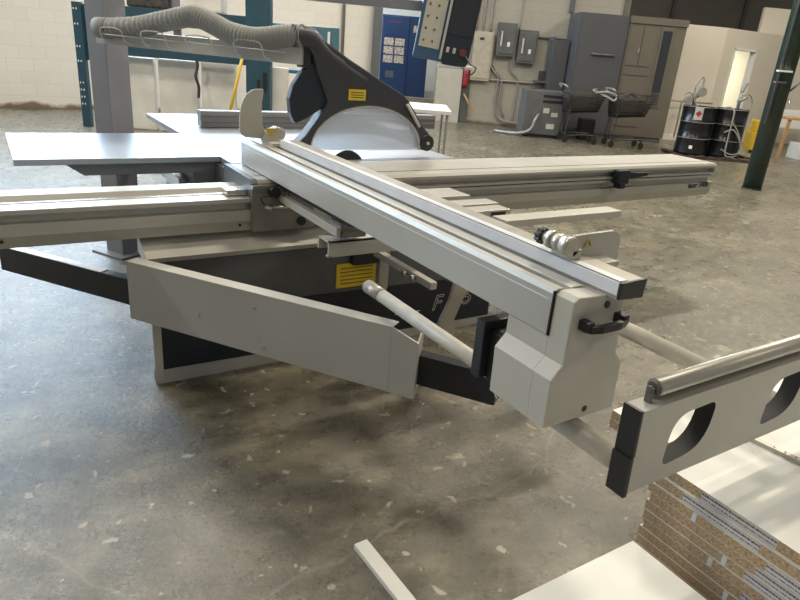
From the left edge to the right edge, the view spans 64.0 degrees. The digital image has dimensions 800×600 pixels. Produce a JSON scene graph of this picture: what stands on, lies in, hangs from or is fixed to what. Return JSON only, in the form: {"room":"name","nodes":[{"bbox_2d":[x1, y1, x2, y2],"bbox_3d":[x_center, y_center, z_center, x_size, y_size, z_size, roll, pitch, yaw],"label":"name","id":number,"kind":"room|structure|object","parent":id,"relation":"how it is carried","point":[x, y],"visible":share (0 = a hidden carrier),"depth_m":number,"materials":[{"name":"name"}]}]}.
{"room":"woodworking shop","nodes":[
{"label":"woodworking shop","id":0,"kind":"room"},
{"bbox_2d":[0,0,373,112],"bbox_3d":[-9.536,-6.086,7.852,21.450,7.000,0.250,-9,25,-31],"label":"wall","id":1,"kind":"structure","parent":0,"point":[38,60],"depth_m":11.06,"materials":[{"name":"beige paint"}]},
{"bbox_2d":[340,4,345,54],"bbox_3d":[-1.013,-7.775,12.574,0.068,6.000,0.070,-9,25,-31],"label":"trim","id":2,"kind":"structure","parent":1,"relation":"attached to","point":[343,5],"depth_m":13.38,"materials":[{"name":"grey"}]},
{"bbox_2d":[368,7,382,112],"bbox_3d":[-0.349,-7.383,13.089,0.180,7.000,0.220,4,22,-2],"label":"trim","id":3,"kind":"structure","parent":1,"relation":"attached to","point":[378,11],"depth_m":13.73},
{"bbox_2d":[0,108,799,599],"bbox_3d":[0.395,-3.843,13.982,44.000,0.100,44.000,-9,25,-31],"label":"floor","id":4,"kind":"structure","parent":0,"point":[259,482],"depth_m":2.54,"materials":[{"name":"concrete"}]},
{"bbox_2d":[128,56,158,129],"bbox_3d":[-3.906,-3.120,9.690,0.430,1.040,0.120,4,22,-2],"label":"sheets","id":5,"kind":"object","parent":4,"relation":"on","point":[143,82],"visible":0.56,"depth_m":9.62,"materials":[{"name":"plastic"}]},
{"bbox_2d":[71,0,272,126],"bbox_3d":[-3.224,-3.719,9.224,2.892,2.600,0.394,7,22,6],"label":"rack","id":6,"kind":"object","parent":4,"relation":"on","point":[258,13],"visible":0.52,"depth_m":9.16,"materials":[{"name":"teal metal"}]},
{"bbox_2d":[126,0,171,8],"bbox_3d":[-3.566,-4.334,9.177,0.600,0.280,0.340,4,22,-2],"label":"carton","id":7,"kind":"object","parent":6,"relation":"on","point":[159,4],"visible":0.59,"depth_m":9.05,"materials":[{"name":"cardboard"}]},
{"bbox_2d":[194,61,200,97],"bbox_3d":[-2.983,-3.278,9.423,0.085,0.578,0.065,4,22,-2],"label":"strap","id":8,"kind":"object","parent":6,"relation":"hanging from","point":[197,62],"visible":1,"depth_m":9.41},
{"bbox_2d":[180,0,226,13],"bbox_3d":[-2.816,-4.302,9.190,0.600,0.330,0.340,4,22,-2],"label":"carton","id":9,"kind":"object","parent":6,"relation":"on","point":[216,6],"visible":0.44,"depth_m":9.06,"materials":[{"name":"cardboard"}]},
{"bbox_2d":[158,58,199,130],"bbox_3d":[-3.342,-3.091,9.724,0.580,1.050,0.120,4,22,-2],"label":"sheets","id":10,"kind":"object","parent":4,"relation":"on","point":[178,89],"visible":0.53,"depth_m":9.62,"materials":[{"name":"plastic"}]},
{"bbox_2d":[201,62,236,109],"bbox_3d":[-2.749,-3.060,9.758,0.510,1.060,0.120,4,22,-2],"label":"sheets","id":11,"kind":"object","parent":4,"relation":"on","point":[218,79],"visible":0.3,"depth_m":9.63,"materials":[{"name":"plastic"}]},
{"bbox_2d":[229,59,243,109],"bbox_3d":[-2.346,-2.932,9.061,0.390,1.411,0.043,-3,23,-19],"label":"pole","id":12,"kind":"object","parent":4,"relation":"on","point":[241,60],"visible":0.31,"depth_m":9.01,"materials":[{"name":"orange"}]},
{"bbox_2d":[84,0,433,260],"bbox_3d":[-0.986,-1.062,3.757,2.312,2.050,0.739,10,22,14],"label":"guard","id":13,"kind":"object","parent":4,"relation":"on","point":[328,84],"visible":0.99,"depth_m":3.46,"materials":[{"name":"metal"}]},
{"bbox_2d":[286,24,433,150],"bbox_3d":[-0.186,-1.125,3.478,0.898,0.624,0.124,-9,25,-31],"label":"hood","id":14,"kind":"object","parent":13,"relation":"attached to","point":[328,84],"depth_m":3.33,"materials":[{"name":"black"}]},
{"bbox_2d":[309,0,481,75],"bbox_3d":[-0.590,-1.918,4.187,2.314,0.692,0.214,2,22,-8],"label":"control console","id":15,"kind":"object","parent":13,"relation":"hanging from","point":[445,33],"visible":1,"depth_m":4.28,"materials":[{"name":"blue"}]},
{"bbox_2d":[272,67,288,110],"bbox_3d":[-1.791,-2.902,9.552,0.230,1.070,0.100,4,22,-2],"label":"sheets","id":16,"kind":"object","parent":4,"relation":"on","point":[280,77],"visible":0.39,"depth_m":9.42,"materials":[{"name":"plastic"}]},
{"bbox_2d":[273,23,339,73],"bbox_3d":[-1.713,-3.656,10.641,1.380,1.680,0.520,4,22,-2],"label":"tall cabinet","id":17,"kind":"object","parent":4,"relation":"on","point":[330,35],"visible":0.24,"depth_m":10.15,"materials":[{"name":"teal metal"}]},
{"bbox_2d":[289,68,300,73],"bbox_3d":[-1.553,-3.774,10.605,1.080,0.050,0.500,4,22,-2],"label":"shelf","id":18,"kind":"object","parent":17,"relation":"attached to","point":[294,71],"depth_m":10.37,"materials":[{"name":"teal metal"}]},
{"bbox_2d":[354,539,415,599],"bbox_3d":[0.044,0.890,1.819,0.048,0.019,0.620,-10,26,-33],"label":"strip","id":19,"kind":"object","parent":4,"relation":"on","point":[393,585],"visible":1,"depth_m":1.94,"materials":[{"name":"white laminate"}]},
{"bbox_2d":[0,89,799,497],"bbox_3d":[0.185,-0.391,3.389,4.707,1.262,4.048,9,22,10],"label":"saw","id":20,"kind":"object","parent":4,"relation":"on","point":[259,245],"visible":1,"depth_m":2.50,"materials":[{"name":"beige paint"}]},
{"bbox_2d":[378,102,450,154],"bbox_3d":[0.121,-1.756,7.305,0.780,0.900,0.840,4,22,-2],"label":"side table","id":21,"kind":"object","parent":4,"relation":"on","point":[427,108],"visible":0.52,"depth_m":6.92,"materials":[{"name":"white paint"}]},
{"bbox_2d":[493,88,564,138],"bbox_3d":[2.631,-3.817,13.036,1.341,0.900,0.753,4,22,-2],"label":"transformer","id":22,"kind":"object","parent":4,"relation":"on","point":[540,114],"visible":0.97,"depth_m":12.85,"materials":[{"name":"grey painted metal"},{"name":"pale plastic"}]},
{"bbox_2d":[556,83,607,144],"bbox_3d":[3.504,-3.646,12.541,0.862,1.086,0.599,4,22,-2],"label":"shopping cart","id":23,"kind":"object","parent":4,"relation":"on","point":[567,93],"visible":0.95,"depth_m":12.36,"materials":[{"name":"grey metal"}]},
{"bbox_2d":[568,92,598,110],"bbox_3d":[3.540,-3.860,12.457,0.550,0.310,0.320,4,22,-2],"label":"contents","id":24,"kind":"object","parent":23,"relation":"in","point":[573,96],"visible":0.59,"depth_m":12.30,"materials":[{"name":"black"}]},
{"bbox_2d":[562,88,607,113],"bbox_3d":[3.573,-3.852,12.460,0.759,0.448,0.516,4,22,-2],"label":"basket","id":25,"kind":"object","parent":23,"relation":"on","point":[567,94],"depth_m":12.30,"materials":[{"name":"grey metal"}]},
{"bbox_2d":[592,88,616,101],"bbox_3d":[3.869,-3.908,12.199,0.256,0.203,0.539,-12,27,-36],"label":"coiled hose","id":26,"kind":"object","parent":23,"relation":"on","point":[594,89],"visible":0.98,"depth_m":12.11,"materials":[{"name":"grey"}]},
{"bbox_2d":[576,117,595,139],"bbox_3d":[3.829,-3.534,13.232,0.300,0.420,0.300,4,22,-2],"label":"crate","id":27,"kind":"object","parent":4,"relation":"on","point":[587,125],"visible":0.87,"depth_m":13.09,"materials":[{"name":"black plastic"}]},
{"bbox_2d":[561,12,630,138],"bbox_3d":[4.037,-4.749,13.620,1.000,2.420,0.982,4,22,-2],"label":"tall cabinet","id":28,"kind":"object","parent":4,"relation":"on","point":[597,40],"visible":0.82,"depth_m":13.12,"materials":[{"name":"grey metal"}]},
{"bbox_2d":[601,87,655,148],"bbox_3d":[4.372,-3.527,12.428,0.862,1.086,0.599,4,22,-2],"label":"shopping cart","id":29,"kind":"object","parent":4,"relation":"on","point":[611,105],"visible":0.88,"depth_m":12.24,"materials":[{"name":"grey metal"}]},
{"bbox_2d":[614,91,645,115],"bbox_3d":[4.412,-3.796,12.321,0.550,0.428,0.320,4,22,-2],"label":"contents","id":30,"kind":"object","parent":29,"relation":"in","point":[629,93],"visible":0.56,"depth_m":12.21,"materials":[{"name":"black"}]},
{"bbox_2d":[608,92,655,117],"bbox_3d":[4.441,-3.733,12.346,0.759,0.448,0.516,4,22,-2],"label":"basket","id":31,"kind":"object","parent":29,"relation":"on","point":[611,105],"depth_m":12.18,"materials":[{"name":"grey metal"}]},
{"bbox_2d":[607,15,689,142],"bbox_3d":[5.124,-4.665,13.628,1.180,2.430,0.830,4,22,-2],"label":"tall cabinet","id":32,"kind":"object","parent":4,"relation":"on","point":[654,46],"visible":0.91,"depth_m":13.17,"materials":[{"name":"beige metal"}]},
{"bbox_2d":[671,99,681,136],"bbox_3d":[5.921,-4.052,14.211,0.554,0.792,0.036,4,22,-2],"label":"pipe","id":33,"kind":"object","parent":32,"relation":"attached to","point":[671,99],"visible":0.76,"depth_m":14.17,"materials":[{"name":"grey metal"}]},
{"bbox_2d":[661,148,749,162],"bbox_3d":[5.908,-2.738,12.177,1.600,0.050,0.850,4,22,-2],"label":"pallet","id":34,"kind":"object","parent":4,"relation":"on","point":[738,159],"visible":0.51,"depth_m":11.80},
{"bbox_2d":[673,104,717,154],"bbox_3d":[5.535,-3.199,12.020,0.602,0.850,0.603,4,22,-2],"label":"drum","id":35,"kind":"object","parent":34,"relation":"on","point":[696,123],"visible":0.98,"depth_m":11.82,"materials":[{"name":"black metal"}]},
{"bbox_2d":[684,76,706,106],"bbox_3d":[5.428,-3.834,11.742,0.374,0.533,0.110,4,22,-2],"label":"pump","id":36,"kind":"object","parent":35,"relation":"on","point":[699,92],"visible":0.99,"depth_m":11.73,"materials":[{"name":"grey"}]},
{"bbox_2d":[706,107,749,157],"bbox_3d":[6.144,-3.155,12.039,0.602,0.850,0.602,4,22,-2],"label":"drum","id":37,"kind":"object","parent":34,"relation":"on","point":[723,117],"visible":0.84,"depth_m":11.84,"materials":[{"name":"black metal"}]},
{"bbox_2d":[721,107,740,157],"bbox_3d":[6.114,-3.099,11.834,0.390,0.893,0.326,4,22,-2],"label":"coiled hose","id":38,"kind":"object","parent":37,"relation":"hanging from","point":[730,129],"visible":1,"depth_m":11.73,"materials":[{"name":"grey rubber"}]},
{"bbox_2d":[736,83,752,110],"bbox_3d":[6.388,-3.748,11.803,0.299,0.491,0.060,4,22,-2],"label":"pump","id":39,"kind":"object","parent":37,"relation":"on","point":[741,99],"visible":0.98,"depth_m":11.80,"materials":[{"name":"grey"}]},
{"bbox_2d":[743,119,759,152],"bbox_3d":[7.497,-3.432,13.436,0.400,0.660,0.300,4,22,-2],"label":"bucket","id":40,"kind":"object","parent":4,"relation":"on","point":[749,139],"visible":0.49,"depth_m":13.38,"materials":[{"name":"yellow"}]},
{"bbox_2d":[775,116,799,158],"bbox_3d":[8.101,-3.269,12.963,1.060,0.800,0.600,4,22,-2],"label":"wooden bench","id":41,"kind":"object","parent":4,"relation":"on","point":[789,118],"visible":0.5,"depth_m":12.69,"materials":[{"name":"brown wood"}]},
{"bbox_2d":[779,99,799,129],"bbox_3d":[9.087,-4.043,14.754,1.100,1.073,0.600,4,22,-2],"label":"utility sink","id":42,"kind":"object","parent":4,"relation":"on","point":[795,124],"visible":0.48,"depth_m":14.45,"materials":[{"name":"white paint"}]},
{"bbox_2d":[779,109,799,129],"bbox_3d":[9.096,-4.148,14.712,1.100,0.400,0.600,4,22,-2],"label":"basin","id":43,"kind":"object","parent":42,"relation":"in","point":[795,124],"depth_m":14.45,"materials":[{"name":"white paint"}]},
{"bbox_2d":[785,141,799,159],"bbox_3d":[8.186,-3.038,13.054,0.350,0.320,0.400,4,22,-2],"label":"box","id":44,"kind":"object","parent":4,"relation":"on","point":[793,151],"visible":1,"depth_m":13.02,"materials":[{"name":"white paint"}]},
{"bbox_3d":[1.525,0.679,2.605,1.200,0.029,0.200,-9,25,-31],"label":"board","id":45,"kind":"object","parent":4,"relation":"on","visible":0},
{"bbox_3d":[1.524,0.651,2.593,1.200,0.029,0.200,-9,25,-31],"label":"board","id":46,"kind":"object","parent":45,"relation":"on","visible":0},
{"bbox_3d":[1.522,0.622,2.584,1.200,0.029,0.200,-9,25,-31],"label":"board","id":47,"kind":"object","parent":46,"relation":"on","visible":0},
{"bbox_3d":[1.522,0.596,2.569,1.200,0.029,0.200,-9,25,-31],"label":"board","id":48,"kind":"object","parent":47,"relation":"on","visible":0},
{"bbox_3d":[1.530,0.567,2.563,1.200,0.029,0.200,-9,25,-31],"label":"board","id":49,"kind":"object","parent":48,"relation":"on","visible":0},
{"bbox_3d":[1.530,0.540,2.547,1.200,0.029,0.200,-9,25,-31],"label":"board","id":50,"kind":"object","parent":49,"relation":"on","visible":0},
{"bbox_3d":[1.530,0.512,2.537,1.200,0.029,0.200,-9,25,-31],"label":"board","id":51,"kind":"object","parent":50,"relation":"on","visible":0},
{"bbox_3d":[1.537,0.484,2.527,1.200,0.029,0.200,-9,25,-31],"label":"board","id":52,"kind":"object","parent":51,"relation":"on","visible":0},
{"bbox_3d":[1.532,0.458,2.511,1.200,0.029,0.200,-9,25,-31],"label":"board","id":53,"kind":"object","parent":52,"relation":"on","visible":0},
{"bbox_3d":[1.541,0.429,2.503,1.200,0.029,0.200,-9,25,-31],"label":"board","id":54,"kind":"object","parent":53,"relation":"on","visible":0},
{"bbox_3d":[1.544,0.401,2.494,1.200,0.029,0.200,-9,25,-31],"label":"board","id":55,"kind":"object","parent":54,"relation":"on","visible":0},
{"bbox_3d":[1.540,0.373,2.480,1.200,0.029,0.200,-9,25,-31],"label":"board","id":56,"kind":"object","parent":55,"relation":"on","visible":0},
{"bbox_3d":[1.543,0.345,2.471,1.200,0.029,0.200,-9,25,-31],"label":"board","id":57,"kind":"object","parent":56,"relation":"on","visible":0},
{"bbox_3d":[1.546,0.319,2.456,1.200,0.029,0.200,-9,25,-31],"label":"board","id":58,"kind":"object","parent":57,"relation":"on","visible":0},
{"bbox_2d":[609,418,618,431],"bbox_3d":[1.223,0.342,2.248,1.200,0.029,0.200,-9,25,-31],"label":"board","id":59,"kind":"object","parent":58,"relation":"on","point":[613,424],"visible":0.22,"depth_m":2.00,"materials":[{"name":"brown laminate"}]},
{"bbox_2d":[611,378,783,444],"bbox_3d":[1.226,0.314,2.237,1.200,0.029,0.200,-9,25,-31],"label":"board","id":60,"kind":"object","parent":59,"relation":"on","point":[683,422],"visible":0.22,"depth_m":1.98,"materials":[{"name":"white laminate"}]},
{"bbox_3d":[0.466,1.160,1.219,1.000,0.027,1.000,-9,25,-31],"label":"board","id":61,"kind":"object","parent":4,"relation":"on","visible":0},
{"bbox_3d":[0.472,1.135,1.208,1.000,0.027,1.000,-9,25,-31],"label":"board","id":62,"kind":"object","parent":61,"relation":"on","visible":0},
{"bbox_3d":[0.471,1.109,1.200,1.000,0.027,1.000,-9,25,-31],"label":"board","id":63,"kind":"object","parent":62,"relation":"on","visible":0},
{"bbox_3d":[0.468,1.086,1.182,1.000,0.027,1.000,-9,25,-31],"label":"board","id":64,"kind":"object","parent":63,"relation":"on","visible":0},
{"bbox_3d":[0.474,1.058,1.178,1.000,0.027,1.000,-9,25,-31],"label":"board","id":65,"kind":"object","parent":64,"relation":"on","visible":0},
{"bbox_3d":[0.474,1.035,1.163,1.000,0.027,1.000,-9,25,-31],"label":"board","id":66,"kind":"object","parent":65,"relation":"on","visible":0},
{"bbox_3d":[0.481,1.007,1.160,1.000,0.027,1.000,-9,25,-31],"label":"board","id":67,"kind":"object","parent":66,"relation":"on","visible":0},
{"bbox_3d":[0.481,0.983,1.144,1.000,0.027,1.000,-9,25,-31],"label":"board","id":68,"kind":"object","parent":67,"relation":"on","visible":0},
{"bbox_3d":[0.489,0.955,1.142,1.000,0.027,1.000,-9,25,-31],"label":"board","id":69,"kind":"object","parent":68,"relation":"on","visible":0},
{"bbox_3d":[0.493,0.931,1.129,1.000,0.027,1.000,-9,25,-31],"label":"board","id":70,"kind":"object","parent":69,"relation":"on","visible":0},
{"bbox_2d":[513,541,706,599],"bbox_3d":[0.470,0.909,1.103,1.000,0.027,1.000,-9,25,-31],"label":"board","id":71,"kind":"object","parent":70,"relation":"on","point":[627,572],"visible":1,"depth_m":1.60,"materials":[{"name":"white laminate"}]},
{"bbox_3d":[1.541,0.992,1.819,1.350,0.029,1.150,-9,25,-31],"label":"board","id":72,"kind":"object","parent":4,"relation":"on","visible":0},
{"bbox_3d":[1.547,0.966,1.804,1.350,0.029,1.150,-9,25,-31],"label":"board","id":73,"kind":"object","parent":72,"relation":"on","visible":0},
{"bbox_3d":[1.545,0.936,1.798,1.350,0.029,1.150,-9,25,-31],"label":"board","id":74,"kind":"object","parent":73,"relation":"on","visible":0},
{"bbox_3d":[1.541,0.904,1.795,1.350,0.029,1.150,-9,25,-31],"label":"board","id":75,"kind":"object","parent":74,"relation":"on","visible":0},
{"bbox_3d":[1.550,0.882,1.773,1.350,0.029,1.150,-9,25,-31],"label":"board","id":76,"kind":"object","parent":75,"relation":"on","visible":0},
{"bbox_3d":[1.547,0.850,1.771,1.350,0.029,1.150,-9,25,-31],"label":"board","id":77,"kind":"object","parent":76,"relation":"on","visible":0},
{"bbox_2d":[637,543,708,599],"bbox_3d":[1.556,0.827,1.748,1.351,0.029,1.150,-9,25,-31],"label":"board","id":78,"kind":"object","parent":77,"relation":"on","point":[637,543],"visible":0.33,"depth_m":1.75,"materials":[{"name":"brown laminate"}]},
{"bbox_2d":[636,533,722,599],"bbox_3d":[1.554,0.797,1.742,1.351,0.029,1.150,-9,25,-31],"label":"board","id":79,"kind":"object","parent":78,"relation":"on","point":[642,541],"visible":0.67,"depth_m":1.74,"materials":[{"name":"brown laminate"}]},
{"bbox_2d":[637,523,737,599],"bbox_3d":[1.556,0.769,1.732,1.351,0.029,1.150,-9,25,-31],"label":"board","id":80,"kind":"object","parent":79,"relation":"on","point":[695,572],"visible":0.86,"depth_m":1.71,"materials":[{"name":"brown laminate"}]},
{"bbox_2d":[643,519,752,599],"bbox_3d":[1.564,0.744,1.715,1.351,0.029,1.150,-9,25,-31],"label":"board","id":81,"kind":"object","parent":80,"relation":"on","point":[650,527],"visible":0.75,"depth_m":1.68,"materials":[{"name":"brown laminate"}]},
{"bbox_2d":[643,508,769,599],"bbox_3d":[1.561,0.714,1.708,1.351,0.029,1.150,-9,25,-31],"label":"board","id":82,"kind":"object","parent":81,"relation":"on","point":[754,594],"visible":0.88,"depth_m":1.66,"materials":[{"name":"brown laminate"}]},
{"bbox_2d":[644,497,785,599],"bbox_3d":[1.564,0.685,1.700,1.351,0.029,1.150,-9,25,-31],"label":"board","id":83,"kind":"object","parent":82,"relation":"on","point":[713,552],"visible":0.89,"depth_m":1.63,"materials":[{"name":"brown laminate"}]},
{"bbox_2d":[649,492,799,599],"bbox_3d":[1.570,0.661,1.682,1.351,0.029,1.150,-9,25,-31],"label":"board","id":84,"kind":"object","parent":83,"relation":"on","point":[720,546],"visible":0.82,"depth_m":1.60,"materials":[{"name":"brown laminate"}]},
{"bbox_2d":[648,482,799,596],"bbox_3d":[1.565,0.629,1.679,1.351,0.029,1.150,-9,25,-31],"label":"board","id":85,"kind":"object","parent":84,"relation":"on","point":[776,573],"visible":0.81,"depth_m":1.59,"materials":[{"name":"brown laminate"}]},
{"bbox_2d":[655,477,799,581],"bbox_3d":[1.577,0.604,1.663,1.351,0.029,1.150,-9,25,-31],"label":"board","id":86,"kind":"object","parent":85,"relation":"on","point":[776,558],"visible":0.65,"depth_m":1.58,"materials":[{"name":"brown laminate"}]},
{"bbox_2d":[667,420,799,565],"bbox_3d":[1.586,0.574,1.659,1.351,0.029,1.150,-9,25,-31],"label":"board","id":87,"kind":"object","parent":86,"relation":"on","point":[753,486],"visible":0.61,"depth_m":1.68,"materials":[{"name":"white laminate"}]},
{"bbox_2d":[751,438,799,464],"bbox_3d":[1.190,0.487,1.735,0.019,0.013,0.500,-13,28,-38],"label":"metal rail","id":88,"kind":"object","parent":87,"relation":"on","point":[768,446],"visible":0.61,"depth_m":1.84,"materials":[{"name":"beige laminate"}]},
{"bbox_2d":[377,91,433,108],"bbox_3d":[-0.115,-5.496,17.453,8.000,0.330,3.100,4,22,-2],"label":"trim","id":89,"kind":"structure","parent":0,"point":[428,95],"depth_m":16.01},
{"bbox_2d":[379,14,426,97],"bbox_3d":[0.096,-6.181,16.248,1.170,1.860,0.836,4,22,-2],"label":"vending machine","id":90,"kind":"object","parent":89,"relation":"on","point":[404,72],"visible":0.78,"depth_m":15.89,"materials":[{"name":"blue metal"}]},
{"bbox_2d":[379,0,436,91],"bbox_3d":[-1.349,-9.378,17.902,9.000,7.000,0.201,4,22,-2],"label":"wall","id":91,"kind":"structure","parent":0,"point":[431,65],"depth_m":18.77,"materials":[{"name":"white paint"}]},
{"bbox_2d":[466,0,631,126],"bbox_3d":[3.275,-7.195,13.392,3.430,7.000,0.200,4,22,-2],"label":"wall","id":92,"kind":"structure","parent":0,"point":[548,17],"depth_m":13.89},
{"bbox_2d":[432,61,462,122],"bbox_3d":[1.136,-5.580,14.032,0.560,3.200,0.500,4,22,-2],"label":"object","id":93,"kind":"structure","parent":92,"relation":"attached to","point":[448,81],"depth_m":14.15,"materials":[{"name":"beige paint"}]},
{"bbox_2d":[457,70,470,122],"bbox_3d":[1.439,-4.554,14.299,0.190,1.150,0.060,4,22,-2],"label":"board","id":94,"kind":"object","parent":92,"relation":"attached to","point":[462,114],"visible":0.57,"depth_m":14.33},
{"bbox_2d":[462,70,468,86],"bbox_3d":[1.448,-4.909,14.040,0.130,0.440,0.130,4,22,-2],"label":"fire extinguisher","id":95,"kind":"object","parent":94,"relation":"attached to","point":[465,78],"visible":0.72,"depth_m":14.02,"materials":[{"name":"red paint"}]},
{"bbox_2d":[463,94,473,110],"bbox_3d":[1.517,-4.386,14.204,0.301,0.353,0.106,12,23,18],"label":"hose nozzle","id":96,"kind":"object","parent":94,"relation":"attached to","point":[464,95],"visible":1,"depth_m":14.19,"materials":[{"name":"brown plastic"}]},
{"bbox_2d":[469,31,494,80],"bbox_3d":[1.781,-5.307,13.944,0.420,1.000,0.165,4,22,-2],"label":"breaker panel","id":97,"kind":"object","parent":92,"relation":"attached to","point":[483,41],"visible":0.94,"depth_m":13.87,"materials":[{"name":"metal"}]},
{"bbox_2d":[482,0,486,30],"bbox_3d":[1.901,-7.203,13.227,0.041,3.080,0.041,-5,23,-23],"label":"conduit","id":98,"kind":"object","parent":92,"relation":"attached to","point":[484,15],"visible":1,"depth_m":13.66,"materials":[{"name":"grey metal"}]},
{"bbox_2d":[489,0,494,31],"bbox_3d":[2.061,-7.191,13.231,0.041,3.080,0.041,-5,23,-23],"label":"conduit","id":99,"kind":"object","parent":92,"relation":"attached to","point":[493,3],"visible":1,"depth_m":13.66,"materials":[{"name":"grey metal"}]},
{"bbox_2d":[492,63,503,116],"bbox_3d":[2.181,-4.655,14.233,0.424,1.121,0.051,4,22,-2],"label":"conduit","id":100,"kind":"object","parent":92,"relation":"attached to","point":[493,65],"visible":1,"depth_m":14.21,"materials":[{"name":"grey metal"}]},
{"bbox_2d":[490,66,516,124],"bbox_3d":[2.357,-4.565,14.221,0.952,1.256,0.093,8,22,7],"label":"conduit","id":101,"kind":"object","parent":92,"relation":"attached to","point":[491,67],"visible":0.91,"depth_m":14.29,"materials":[{"name":"grey"}]},
{"bbox_2d":[469,77,542,84],"bbox_3d":[2.642,-4.827,14.170,2.400,0.056,0.057,4,22,-2],"label":"conduit","id":102,"kind":"object","parent":92,"relation":"attached to","point":[490,79],"visible":0.57,"depth_m":14.15,"materials":[{"name":"grey metal"}]},
{"bbox_2d":[494,22,517,56],"bbox_3d":[2.289,-5.608,13.790,0.400,0.670,0.230,4,22,-2],"label":"switch","id":103,"kind":"object","parent":92,"relation":"attached to","point":[506,32],"visible":1,"depth_m":13.72,"materials":[{"name":"grey metal"}]},
{"bbox_2d":[509,57,518,120],"bbox_3d":[2.489,-4.674,14.225,0.269,1.351,0.055,4,22,-2],"label":"conduit","id":104,"kind":"object","parent":92,"relation":"attached to","point":[511,71],"visible":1,"depth_m":14.18,"materials":[{"name":"grey metal"}]},
{"bbox_2d":[519,0,523,30],"bbox_3d":[2.690,-7.163,13.254,0.024,3.050,0.024,4,22,-2],"label":"conduit","id":105,"kind":"object","parent":92,"relation":"attached to","point":[523,0],"visible":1,"depth_m":13.68,"materials":[{"name":"grey metal"}]},
{"bbox_2d":[515,29,538,63],"bbox_3d":[2.749,-5.471,13.845,0.400,0.670,0.230,4,22,-2],"label":"switch","id":106,"kind":"object","parent":92,"relation":"attached to","point":[527,39],"visible":1,"depth_m":13.77,"materials":[{"name":"grey paint"}]},
{"bbox_2d":[538,37,555,80],"bbox_3d":[3.246,-5.229,13.898,0.330,0.900,0.210,4,22,-2],"label":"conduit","id":107,"kind":"object","parent":92,"relation":"attached to","point":[542,74],"visible":0.41,"depth_m":13.91,"materials":[{"name":"grey metal"}]},
{"bbox_2d":[538,34,566,40],"bbox_3d":[3.590,-5.649,13.834,1.350,0.080,0.080,4,22,-2],"label":"conduit","id":108,"kind":"object","parent":92,"relation":"attached to","point":[541,36],"visible":0.45,"depth_m":13.79,"materials":[{"name":"grey metal"}]},
{"bbox_2d":[542,40,569,90],"bbox_3d":[3.327,-4.654,13.964,0.340,1.880,0.512,4,22,-2],"label":"tall cabinet","id":109,"kind":"object","parent":92,"relation":"attached to","point":[559,49],"visible":0.49,"depth_m":13.59,"materials":[{"name":"grey metal"}]},
{"bbox_2d":[569,0,575,12],"bbox_3d":[3.835,-8.248,12.835,0.100,4.550,0.060,4,22,-2],"label":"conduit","id":110,"kind":"structure","parent":92,"relation":"attached to","point":[572,2],"depth_m":13.60,"materials":[{"name":"grey metal"}]},
{"bbox_2d":[623,0,630,15],"bbox_3d":[5.001,-8.163,12.869,0.100,4.550,0.060,4,22,-2],"label":"trim","id":111,"kind":"structure","parent":92,"relation":"attached to","point":[627,2],"depth_m":13.62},
{"bbox_2d":[663,24,728,134],"bbox_3d":[6.478,-4.792,14.251,1.035,2.420,0.120,2,22,-7],"label":"wall","id":112,"kind":"structure","parent":0,"point":[703,46],"depth_m":14.05,"materials":[{"name":"beige paint"}]},
{"bbox_2d":[662,134,676,139],"bbox_3d":[6.392,-3.700,14.609,1.030,0.120,0.021,2,22,-7],"label":"baseboard","id":113,"kind":"structure","parent":112,"relation":"attached to","point":[665,136],"depth_m":14.57,"materials":[{"name":"white paint"}]},
{"bbox_2d":[682,100,712,103],"bbox_3d":[6.571,-4.368,14.155,0.701,0.036,0.036,3,22,-4],"label":"pipe","id":114,"kind":"object","parent":112,"relation":"attached to","point":[682,100],"visible":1,"depth_m":14.16,"materials":[{"name":"grey metal"}]},
{"bbox_2d":[629,0,793,31],"bbox_3d":[13.106,-8.872,19.725,18.000,7.000,0.201,4,22,-2],"label":"wall","id":115,"kind":"structure","parent":0,"point":[716,13],"depth_m":19.61,"materials":[{"name":"black paint"}]},
{"bbox_2d":[669,0,677,18],"bbox_3d":[8.370,-9.160,19.436,0.100,7.000,0.120,4,22,-2],"label":"trim","id":116,"kind":"structure","parent":115,"relation":"attached to","point":[674,3],"depth_m":19.51,"materials":[{"name":"black metal"}]},
{"bbox_2d":[738,0,749,29],"bbox_3d":[10.564,-9.000,19.501,0.100,7.000,0.120,4,22,-2],"label":"trim","id":117,"kind":"structure","parent":115,"relation":"attached to","point":[747,2],"depth_m":19.57,"materials":[{"name":"black metal"}]},
{"bbox_2d":[722,51,749,107],"bbox_3d":[9.687,-5.752,17.358,5.500,2.420,0.100,4,22,-2],"label":"wall","id":118,"kind":"structure","parent":0,"point":[740,61],"depth_m":17.23,"materials":[{"name":"white paint"}]},
{"bbox_2d":[710,28,783,141],"bbox_3d":[8.039,-4.915,14.894,2.462,2.420,0.120,-8,25,-29],"label":"wall","id":119,"kind":"structure","parent":0,"point":[768,46],"depth_m":14.67,"materials":[{"name":"beige paint"}]},
{"bbox_2d":[720,48,757,108],"bbox_3d":[7.639,-4.689,14.745,0.810,2.050,0.150,-8,25,-29],"label":"door frame","id":120,"kind":"structure","parent":119,"relation":"in","point":[753,53],"depth_m":14.62,"materials":[{"name":"white paint"}]},
{"bbox_2d":[741,0,799,190],"bbox_3d":[5.347,-4.833,7.886,0.401,7.000,0.300,4,22,-2],"label":"steel column","id":121,"kind":"structure","parent":0,"point":[789,54],"depth_m":8.65,"materials":[{"name":"green metal"}]},
{"bbox_2d":[757,7,799,143],"bbox_3d":[10.658,-5.250,15.513,4.600,3.000,0.101,4,22,-2],"label":"wall","id":122,"kind":"structure","parent":0,"point":[773,20],"depth_m":15.05,"materials":[{"name":"beige paint"}]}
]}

